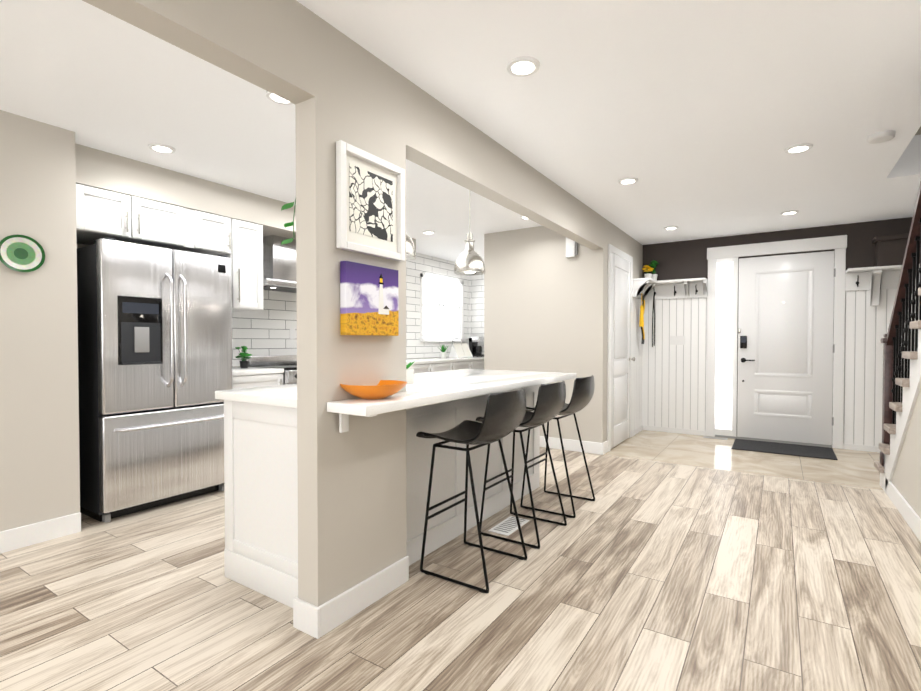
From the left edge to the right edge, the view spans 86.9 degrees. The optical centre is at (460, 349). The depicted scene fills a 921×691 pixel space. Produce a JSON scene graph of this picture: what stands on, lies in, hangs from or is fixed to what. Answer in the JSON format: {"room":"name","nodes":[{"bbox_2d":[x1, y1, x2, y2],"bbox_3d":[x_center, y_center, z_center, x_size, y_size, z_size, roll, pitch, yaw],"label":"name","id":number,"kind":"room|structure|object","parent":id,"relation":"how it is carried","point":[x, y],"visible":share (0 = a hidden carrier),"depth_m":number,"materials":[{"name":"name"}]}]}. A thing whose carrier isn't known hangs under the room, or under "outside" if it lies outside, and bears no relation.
{"room":"kitchen","nodes":[
{"label":"kitchen","id":0,"kind":"room"},
{"bbox_2d":[0,110,79,531],"bbox_3d":[-4.138,-0.069,1.098,0.920,2.450,5.120,1,1,33],"label":"wall","id":1,"kind":"structure","parent":0,"point":[39,441],"depth_m":2.83,"materials":[{"name":"beige paint"}]},
{"bbox_2d":[0,234,44,271],"bbox_3d":[-2.482,-0.542,2.749,0.018,0.210,0.210,1,1,33],"label":"plate","id":2,"kind":"object","parent":1,"relation":"attached to","point":[21,253],"visible":1,"depth_m":2.75,"materials":[{"name":"green ceramic"}]},
{"bbox_2d":[0,512,80,553],"bbox_3d":[-3.746,1.100,0.861,0.015,0.120,5.120,1,1,33],"label":"baseboard","id":3,"kind":"structure","parent":1,"relation":"attached to","point":[35,533],"depth_m":2.83,"materials":[{"name":"white wood"}]},
{"bbox_2d":[75,143,415,259],"bbox_3d":[-1.776,-1.231,4.732,0.570,0.250,3.580,1,1,33],"label":"wall","id":4,"kind":"structure","parent":0,"point":[100,169],"depth_m":3.67,"materials":[{"name":"beige paint"}]},
{"bbox_2d":[77,244,432,366],"bbox_3d":[-1.447,-0.150,5.910,0.150,2.450,5.880,1,1,33],"label":"wall","id":5,"kind":"structure","parent":0,"point":[80,245],"depth_m":3.66,"materials":[{"name":"beige paint"}]},
{"bbox_2d":[76,184,191,250],"bbox_3d":[-2.523,-0.934,3.592,0.567,0.297,0.745,1,1,33],"label":"upper cabinet","id":6,"kind":"object","parent":5,"relation":"attached to","point":[101,213],"depth_m":3.42,"materials":[{"name":"white wood"}]},
{"bbox_2d":[188,210,235,255],"bbox_3d":[-2.226,-0.942,4.045,0.567,0.297,0.340,1,1,33],"label":"upper cabinet","id":7,"kind":"object","parent":5,"relation":"attached to","point":[212,234],"depth_m":3.92,"materials":[{"name":"white wood"}]},
{"bbox_2d":[228,220,262,311],"bbox_3d":[-2.050,-0.722,4.319,0.567,0.747,0.305,1,1,33],"label":"upper cabinet","id":8,"kind":"object","parent":5,"relation":"attached to","point":[247,265],"depth_m":4.17,"materials":[{"name":"white wood"}]},
{"bbox_2d":[263,235,296,293],"bbox_3d":[-1.711,-0.849,4.899,0.497,0.513,0.900,1,1,33],"label":"range hood","id":9,"kind":"object","parent":5,"relation":"attached to","point":[279,267],"visible":0.4,"depth_m":4.73,"materials":[{"name":"silver metal"}]},
{"bbox_2d":[232,252,483,365],"bbox_3d":[-0.853,-0.620,6.033,0.700,1.516,4.730,1,1,33],"label":"backsplash","id":10,"kind":"structure","parent":5,"relation":"attached to","point":[265,331],"depth_m":6.83,"materials":[{"name":"white tile"}]},
{"bbox_2d":[290,329,294,338],"bbox_3d":[-1.801,-0.169,5.215,0.006,0.110,0.070,1,1,33],"label":"light switch","id":11,"kind":"object","parent":10,"relation":"attached to","point":[292,333],"visible":1,"depth_m":5.21,"materials":[{"name":"white plastic"}]},
{"bbox_2d":[419,273,465,341],"bbox_3d":[-0.298,-0.619,7.576,0.140,0.990,1.200,1,1,33],"label":"kitchen window","id":12,"kind":"structure","parent":5,"relation":"in","point":[441,309],"depth_m":7.57,"materials":[{"name":"white glass"}]},
{"bbox_2d":[82,0,602,606],"bbox_3d":[-1.022,-0.073,1.329,0.120,2.450,8.920,1,1,33],"label":"wall","id":13,"kind":"structure","parent":0,"point":[352,518],"depth_m":2.00,"materials":[{"name":"beige paint"}]},
{"bbox_2d":[281,199,295,244],"bbox_3d":[-0.724,-0.715,2.048,0.095,0.547,0.049,1,1,33],"label":"vine","id":14,"kind":"object","parent":13,"relation":"hanging from","point":[287,206],"visible":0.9,"depth_m":2.05,"materials":[{"name":"green plant"}]},
{"bbox_2d":[308,556,408,638],"bbox_3d":[-0.414,1.078,2.155,0.015,0.120,0.565,1,1,33],"label":"baseboard","id":15,"kind":"structure","parent":13,"relation":"attached to","point":[314,621],"depth_m":2.09,"materials":[{"name":"white wood"}]},
{"bbox_2d":[340,261,398,335],"bbox_3d":[-0.393,-0.214,2.140,0.037,0.305,0.330,1,1,33],"label":"art","id":16,"kind":"object","parent":13,"relation":"attached to","point":[369,301],"visible":1,"depth_m":2.10,"materials":[{"name":"paint"}]},
{"bbox_2d":[336,140,404,261],"bbox_3d":[-0.386,-0.635,2.149,0.030,0.435,0.405,1,1,33],"label":"art","id":17,"kind":"object","parent":13,"relation":"attached to","point":[370,204],"visible":1,"depth_m":2.13,"materials":[{"name":"paper"}]},
{"bbox_2d":[0,447,920,690],"bbox_3d":[-0.256,1.189,2.092,6.350,0.100,11.000,1,1,33],"label":"floor","id":18,"kind":"structure","parent":0,"point":[641,575],"depth_m":2.17,"materials":[{"name":"beige wood"}]},
{"bbox_2d":[77,237,231,522],"bbox_3d":[-2.308,0.196,3.628,0.836,1.835,0.880,1,1,33],"label":"fridge","id":19,"kind":"object","parent":18,"relation":"on","point":[154,348],"visible":0.94,"depth_m":3.30,"materials":[{"name":"silver metal"}]},
{"bbox_2d":[232,370,283,388],"bbox_3d":[-2.015,0.656,4.325,0.645,0.890,0.564,1,1,33],"label":"base cabinet","id":20,"kind":"object","parent":18,"relation":"on","point":[250,377],"depth_m":4.16,"materials":[{"name":"wood"}]},
{"bbox_2d":[232,367,279,373],"bbox_3d":[-2.012,0.191,4.315,0.652,0.040,0.564,1,1,33],"label":"countertop","id":21,"kind":"structure","parent":20,"relation":"on","point":[235,370],"depth_m":4.22,"materials":[{"name":"white stone"}]},
{"bbox_2d":[235,346,251,368],"bbox_3d":[-1.943,0.068,4.383,0.157,0.203,0.137,1,1,33],"label":"herb plant","id":22,"kind":"object","parent":21,"relation":"on","point":[244,362],"visible":1,"depth_m":4.35,"materials":[{"name":"green plant"}]},
{"bbox_2d":[245,355,296,384],"bbox_3d":[-1.591,0.578,4.844,0.730,1.030,0.760,1,1,33],"label":"range","id":23,"kind":"object","parent":18,"relation":"on","point":[288,363],"visible":0.08,"depth_m":4.80,"materials":[{"name":"silver metal"}]},
{"bbox_2d":[224,393,410,607],"bbox_3d":[-0.729,0.689,2.505,0.657,0.885,0.629,1,1,33],"label":"base cabinet","id":24,"kind":"object","parent":18,"relation":"on","point":[261,491],"depth_m":2.25,"materials":[{"name":"white wood"}]},
{"bbox_2d":[215,369,534,408],"bbox_3d":[-0.301,0.211,3.169,0.677,0.040,2.290,1,1,33],"label":"countertop","id":25,"kind":"structure","parent":24,"relation":"on","point":[281,396],"depth_m":2.57,"materials":[{"name":"white stone"}]},
{"bbox_2d":[340,380,406,398],"bbox_3d":[-0.374,0.175,2.086,0.290,0.066,0.290,1,1,33],"label":"bowl","id":26,"kind":"object","parent":25,"relation":"on","point":[382,389],"visible":0.9,"depth_m":1.99,"materials":[{"name":"orange ceramic"}]},
{"bbox_2d":[406,361,414,383],"bbox_3d":[-0.329,0.128,2.783,0.107,0.136,0.120,1,1,33],"label":"planter","id":27,"kind":"object","parent":25,"relation":"on","point":[409,376],"visible":0.35,"depth_m":2.77,"materials":[{"name":"ceramic"}]},
{"bbox_2d":[412,362,435,372],"bbox_3d":[-0.775,0.624,6.217,0.645,0.890,0.601,1,1,33],"label":"base cabinet","id":28,"kind":"object","parent":18,"relation":"on","point":[419,367],"depth_m":6.11,"materials":[{"name":"wood"}]},
{"bbox_2d":[406,356,483,361],"bbox_3d":[-0.508,0.153,6.612,0.652,0.040,3.384,1,1,33],"label":"countertop","id":29,"kind":"structure","parent":28,"relation":"on","point":[462,359],"depth_m":6.68,"materials":[{"name":"white stone"}]},
{"bbox_2d":[439,345,447,357],"bbox_3d":[-0.269,0.016,7.122,0.170,0.214,0.128,1,1,33],"label":"succulent plant","id":30,"kind":"object","parent":29,"relation":"on","point":[443,350],"visible":0.98,"depth_m":7.09,"materials":[{"name":"green plant"}]},
{"bbox_2d":[449,343,472,357],"bbox_3d":[0.016,0.011,7.508,0.170,0.212,0.432,1,1,33],"label":"cookbook stand","id":31,"kind":"object","parent":29,"relation":"on","point":[463,350],"visible":0.94,"depth_m":7.43,"materials":[{"name":"paper"}]},
{"bbox_2d":[469,337,483,355],"bbox_3d":[0.263,-0.050,7.930,0.200,0.320,0.170,1,1,33],"label":"coffee maker","id":32,"kind":"object","parent":29,"relation":"on","point":[475,349],"visible":0.81,"depth_m":7.88,"materials":[{"name":"black plastic"}]},
{"bbox_2d":[411,385,466,407],"bbox_3d":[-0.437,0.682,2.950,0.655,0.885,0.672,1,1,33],"label":"countertop","id":33,"kind":"structure","parent":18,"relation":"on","point":[429,396],"depth_m":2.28,"materials":[{"name":"white stone"}]},
{"bbox_2d":[436,362,455,370],"bbox_3d":[-0.511,0.618,6.622,0.645,0.890,0.602,1,1,33],"label":"base cabinet","id":34,"kind":"object","parent":18,"relation":"on","point":[440,366],"depth_m":6.50,"materials":[{"name":"wood"}]},
{"bbox_2d":[456,358,475,369],"bbox_3d":[-0.246,0.611,7.026,0.645,0.890,0.601,1,1,33],"label":"base cabinet","id":35,"kind":"object","parent":18,"relation":"on","point":[459,365],"depth_m":6.96,"materials":[{"name":"wood"}]},
{"bbox_2d":[416,388,526,592],"bbox_3d":[0.082,0.666,2.531,0.456,0.932,0.449,1,1,33],"label":"stool","id":36,"kind":"object","parent":18,"relation":"on","point":[504,414],"visible":1,"depth_m":2.44,"materials":[{"name":"black plastic"}]},
{"bbox_2d":[476,358,483,369],"bbox_3d":[0.019,0.604,7.431,0.645,0.890,0.602,1,1,33],"label":"base cabinet","id":37,"kind":"object","parent":18,"relation":"on","point":[479,361],"depth_m":7.26,"materials":[{"name":"wood"}]},
{"bbox_2d":[467,381,506,397],"bbox_3d":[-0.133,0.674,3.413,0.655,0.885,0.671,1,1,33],"label":"countertop","id":38,"kind":"structure","parent":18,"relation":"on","point":[484,387],"depth_m":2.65,"materials":[{"name":"white stone"}]},
{"bbox_2d":[488,516,529,535],"bbox_3d":[0.311,1.119,3.094,0.140,0.006,0.300,1,1,33],"label":"floor vent","id":39,"kind":"object","parent":18,"relation":"in","point":[508,526],"visible":0.9,"depth_m":3.07,"materials":[{"name":"white metal"}]},
{"bbox_2d":[507,377,534,390],"bbox_3d":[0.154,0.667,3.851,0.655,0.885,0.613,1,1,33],"label":"countertop","id":40,"kind":"structure","parent":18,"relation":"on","point":[513,383],"depth_m":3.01,"materials":[{"name":"white stone"}]},
{"bbox_2d":[476,380,566,548],"bbox_3d":[0.399,0.657,3.017,0.456,0.932,0.449,1,1,33],"label":"stool","id":41,"kind":"object","parent":18,"relation":"on","point":[551,399],"visible":0.75,"depth_m":2.89,"materials":[{"name":"black plastic"}]},
{"bbox_2d":[520,375,594,517],"bbox_3d":[0.712,0.649,3.493,0.456,0.932,0.449,1,1,33],"label":"stool","id":42,"kind":"object","parent":18,"relation":"on","point":[582,393],"visible":0.75,"depth_m":3.36,"materials":[{"name":"black plastic"}]},
{"bbox_2d":[874,288,920,472],"bbox_3d":[3.048,-0.163,2.518,1.007,2.590,2.900,1,1,33],"label":"stairs","id":43,"kind":"structure","parent":18,"relation":"on","point":[891,428],"depth_m":3.30,"materials":[{"name":"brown wood"}]},
{"bbox_2d":[880,181,920,465],"bbox_3d":[2.663,-0.832,2.691,0.120,3.548,2.957,1,1,33],"label":"stair railing","id":44,"kind":"object","parent":43,"relation":"attached to","point":[895,365],"visible":0.85,"depth_m":3.49,"materials":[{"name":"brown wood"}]},
{"bbox_2d":[0,0,920,261],"bbox_3d":[-0.256,-1.461,2.047,6.350,0.300,11.000,1,1,33],"label":"ceiling","id":45,"kind":"structure","parent":0,"point":[696,118],"depth_m":2.59,"materials":[{"name":"white paint"}]},
{"bbox_2d":[148,143,175,153],"bbox_3d":[-1.967,-1.324,3.206,0.156,0.012,0.156,1,1,33],"label":"recessed light","id":46,"kind":"object","parent":45,"relation":"in","point":[162,148],"visible":0.98,"depth_m":3.19,"materials":[{"name":"white"}]},
{"bbox_2d":[265,91,292,104],"bbox_3d":[-0.930,-1.312,2.527,0.156,0.012,0.156,1,1,33],"label":"recessed light","id":47,"kind":"object","parent":45,"relation":"in","point":[274,98],"visible":0.4,"depth_m":2.54,"materials":[{"name":"white"}]},
{"bbox_2d":[406,233,415,259],"bbox_3d":[-0.395,-0.946,2.984,0.240,0.760,0.240,1,1,33],"label":"pendant light","id":48,"kind":"object","parent":45,"relation":"hanging from","point":[410,251],"visible":0.12,"depth_m":2.94,"materials":[{"name":"silver metal"}]},
{"bbox_2d":[422,230,434,233],"bbox_3d":[-0.373,-1.365,5.676,0.156,0.012,0.156,1,1,33],"label":"recessed light","id":49,"kind":"object","parent":45,"relation":"in","point":[428,232],"visible":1,"depth_m":5.65,"materials":[{"name":"white"}]},
{"bbox_2d":[454,190,484,275],"bbox_3d":[0.070,-0.958,3.695,0.240,0.760,0.240,1,1,33],"label":"pendant light","id":50,"kind":"object","parent":45,"relation":"hanging from","point":[469,261],"visible":0.9,"depth_m":3.63,"materials":[{"name":"silver metal"}]},
{"bbox_2d":[506,56,539,76],"bbox_3d":[0.290,-1.308,2.254,0.156,0.012,0.156,1,1,33],"label":"recessed light","id":51,"kind":"object","parent":45,"relation":"in","point":[523,66],"visible":1,"depth_m":2.24,"materials":[{"name":"white"}]},
{"bbox_2d":[618,177,637,184],"bbox_3d":[1.328,-1.335,3.857,0.156,0.012,0.156,1,1,33],"label":"recessed light","id":52,"kind":"object","parent":45,"relation":"in","point":[627,180],"visible":1,"depth_m":3.83,"materials":[{"name":"white"}]},
{"bbox_2d":[664,226,678,229],"bbox_3d":[2.361,-1.362,5.452,0.156,0.012,0.156,1,1,33],"label":"recessed light","id":53,"kind":"object","parent":45,"relation":"in","point":[670,227],"visible":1,"depth_m":5.43,"materials":[{"name":"white"}]},
{"bbox_2d":[780,210,798,214],"bbox_3d":[3.253,-1.351,4.808,0.156,0.012,0.156,1,1,33],"label":"recessed light","id":54,"kind":"object","parent":45,"relation":"in","point":[790,212],"visible":1,"depth_m":4.78,"materials":[{"name":"white"}]},
{"bbox_2d":[784,143,812,153],"bbox_3d":[2.229,-1.324,3.208,0.156,0.012,0.156,1,1,33],"label":"recessed light","id":55,"kind":"object","parent":45,"relation":"in","point":[798,148],"visible":0.98,"depth_m":3.19,"materials":[{"name":"white"}]},
{"bbox_2d":[867,130,895,143],"bbox_3d":[2.597,-1.307,3.003,0.132,0.040,0.132,1,1,33],"label":"smoke detector","id":56,"kind":"object","parent":45,"relation":"attached to","point":[881,137],"visible":1,"depth_m":2.97,"materials":[{"name":"white plastic"}]},
{"bbox_2d":[406,385,539,565],"bbox_3d":[0.137,0.678,3.186,0.039,0.885,1.775,1,1,33],"label":"wall","id":57,"kind":"structure","parent":0,"point":[448,481],"depth_m":2.89,"materials":[{"name":"white wood"}]},
{"bbox_2d":[484,217,642,442],"bbox_3d":[1.447,-0.157,6.286,1.420,2.450,2.080,1,1,33],"label":"wall block","id":58,"kind":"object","parent":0,"point":[545,304],"visible":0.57,"depth_m":5.35,"materials":[{"name":"beige paint"}]},
{"bbox_2d":[566,237,577,257],"bbox_3d":[1.183,-1.093,5.173,0.120,0.220,0.045,1,1,33],"label":"door chime","id":59,"kind":"object","parent":58,"relation":"attached to","point":[571,248],"visible":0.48,"depth_m":5.15,"materials":[{"name":"white plastic"}]},
{"bbox_2d":[540,436,607,454],"bbox_3d":[0.880,1.023,5.427,1.435,0.120,0.018,1,1,33],"label":"baseboard","id":60,"kind":"structure","parent":58,"relation":"attached to","point":[555,443],"depth_m":5.18,"materials":[{"name":"white wood"}]},
{"bbox_2d":[607,244,632,451],"bbox_3d":[1.833,-0.022,5.563,0.020,2.205,0.970,1,1,33],"label":"door frame","id":61,"kind":"structure","parent":58,"relation":"attached to","point":[618,252],"depth_m":5.19,"materials":[{"name":"white wood"}]},
{"bbox_2d":[611,253,634,448],"bbox_3d":[1.861,0.011,5.541,0.086,2.115,0.822,1,1,33],"label":"closet door","id":62,"kind":"structure","parent":58,"relation":"attached to","point":[621,358],"depth_m":5.53,"materials":[{"name":"white wood"}]},
{"bbox_2d":[604,430,882,489],"bbox_3d":[2.848,1.131,5.390,4.770,0.105,2.080,1,1,33],"label":"floor","id":63,"kind":"structure","parent":0,"point":[854,468],"depth_m":4.83,"materials":[{"name":"beige tile"}]},
{"bbox_2d":[731,439,837,459],"bbox_3d":[3.505,1.078,5.306,0.920,0.011,0.620,1,1,33],"label":"door mat","id":64,"kind":"object","parent":63,"relation":"on","point":[789,449],"visible":1,"depth_m":5.28,"materials":[{"name":"black rubber"}]},
{"bbox_2d":[642,217,912,412],"bbox_3d":[3.913,-0.147,5.699,3.350,2.450,0.360,1,1,33],"label":"wall","id":65,"kind":"structure","parent":0,"point":[686,259],"depth_m":5.72,"materials":[{"name":"brown paint"}]},
{"bbox_2d":[715,262,732,429],"bbox_3d":[3.215,-0.041,5.931,0.179,2.030,0.004,1,1,33],"label":"sidelight window","id":66,"kind":"structure","parent":65,"relation":"in","point":[724,339],"depth_m":5.93,"materials":[{"name":"white glass"}]},
{"bbox_2d":[632,288,918,451],"bbox_3d":[3.590,0.224,5.349,3.200,1.720,0.590,1,1,33],"label":"wall","id":67,"kind":"structure","parent":65,"relation":"attached to","point":[669,387],"depth_m":6.09,"materials":[{"name":"white wood"}]},
{"bbox_2d":[633,278,707,299],"bbox_3d":[2.580,-0.757,5.987,0.768,0.220,0.578,1,1,33],"label":"shelf","id":68,"kind":"object","parent":67,"relation":"attached to","point":[684,288],"visible":0.88,"depth_m":6.10,"materials":[{"name":"white wood"}]},
{"bbox_2d":[642,265,653,277],"bbox_3d":[2.402,-0.975,6.244,0.134,0.203,0.183,1,1,33],"label":"flower pot","id":69,"kind":"object","parent":68,"relation":"on","point":[649,270],"visible":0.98,"depth_m":6.22,"materials":[{"name":"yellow plant"}]},
{"bbox_2d":[649,260,658,280],"bbox_3d":[2.499,-1.014,6.293,0.127,0.281,0.139,1,1,33],"label":"flower pot","id":70,"kind":"object","parent":68,"relation":"on","point":[654,266],"visible":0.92,"depth_m":6.27,"materials":[{"name":"green plant"}]},
{"bbox_2d":[639,286,697,295],"bbox_3d":[2.596,-0.744,6.093,0.642,0.124,0.345,1,1,33],"label":"hook rail","id":71,"kind":"object","parent":68,"relation":"attached to","point":[696,291],"visible":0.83,"depth_m":6.15,"materials":[{"name":"black metal"}]},
{"bbox_2d":[639,293,643,326],"bbox_3d":[2.279,-0.499,6.118,0.060,0.420,0.057,1,1,33],"label":"tassel","id":72,"kind":"object","parent":71,"relation":"hanging from","point":[641,321],"visible":0.98,"depth_m":6.10,"materials":[{"name":"yellow fabric"}]},
{"bbox_2d":[641,295,644,343],"bbox_3d":[2.314,-0.380,6.182,0.044,0.622,0.088,1,1,33],"label":"scarf","id":73,"kind":"object","parent":71,"relation":"hanging from","point":[642,328],"visible":0.62,"depth_m":6.17,"materials":[{"name":"yellow fabric"}]},
{"bbox_2d":[652,296,654,346],"bbox_3d":[2.499,-0.367,6.295,0.039,0.671,0.019,1,1,33],"label":"strap","id":74,"kind":"object","parent":71,"relation":"hanging from","point":[653,311],"visible":1,"depth_m":6.29,"materials":[{"name":"black fabric"}]},
{"bbox_2d":[670,336,684,344],"bbox_3d":[2.772,-0.118,6.212,0.180,0.115,0.009,1,1,33],"label":"switch plate","id":75,"kind":"object","parent":67,"relation":"attached to","point":[677,340],"visible":1,"depth_m":6.21,"materials":[{"name":"white plastic"}]},
{"bbox_2d":[845,264,919,305],"bbox_3d":[4.571,-0.653,4.900,1.077,0.390,0.218,1,1,33],"label":"shelf","id":76,"kind":"object","parent":67,"relation":"attached to","point":[875,280],"visible":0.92,"depth_m":5.09,"materials":[{"name":"white wood"}]},
{"bbox_2d":[872,233,919,266],"bbox_3d":[4.463,-1.006,4.963,0.380,0.308,0.215,1,1,33],"label":"box","id":77,"kind":"object","parent":76,"relation":"on","point":[890,250],"visible":0.6,"depth_m":4.93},
{"bbox_2d":[706,235,846,448],"bbox_3d":[3.617,-0.084,5.658,1.360,2.325,0.035,1,1,33],"label":"door frame","id":78,"kind":"structure","parent":65,"relation":"attached to","point":[726,254],"depth_m":5.67,"materials":[{"name":"white wood"}]},
{"bbox_2d":[737,251,835,444],"bbox_3d":[3.706,-0.016,5.571,0.922,2.137,0.073,1,1,33],"label":"front door","id":79,"kind":"structure","parent":65,"relation":"in","point":[786,348],"depth_m":5.57,"materials":[{"name":"white wood"}]},
{"bbox_2d":[891,387,920,517],"bbox_3d":[0.984,-0.053,0.126,0.075,2.450,9.105,1,1,33],"label":"wall","id":80,"kind":"structure","parent":0,"point":[906,480],"depth_m":3.10,"materials":[{"name":"beige paint"}]},
{"bbox_2d":[880,329,920,490],"bbox_3d":[2.710,-0.099,2.845,0.015,2.450,2.665,1,1,33],"label":"trim","id":81,"kind":"structure","parent":80,"relation":"attached to","point":[909,399],"depth_m":3.25,"materials":[{"name":"white wood"}]},
{"bbox_2d":[885,479,920,541],"bbox_3d":[0.879,1.113,0.068,0.015,0.120,8.860,1,1,33],"label":"baseboard","id":82,"kind":"structure","parent":80,"relation":"attached to","point":[907,512],"depth_m":3.20,"materials":[{"name":"white wood"}]}
]}

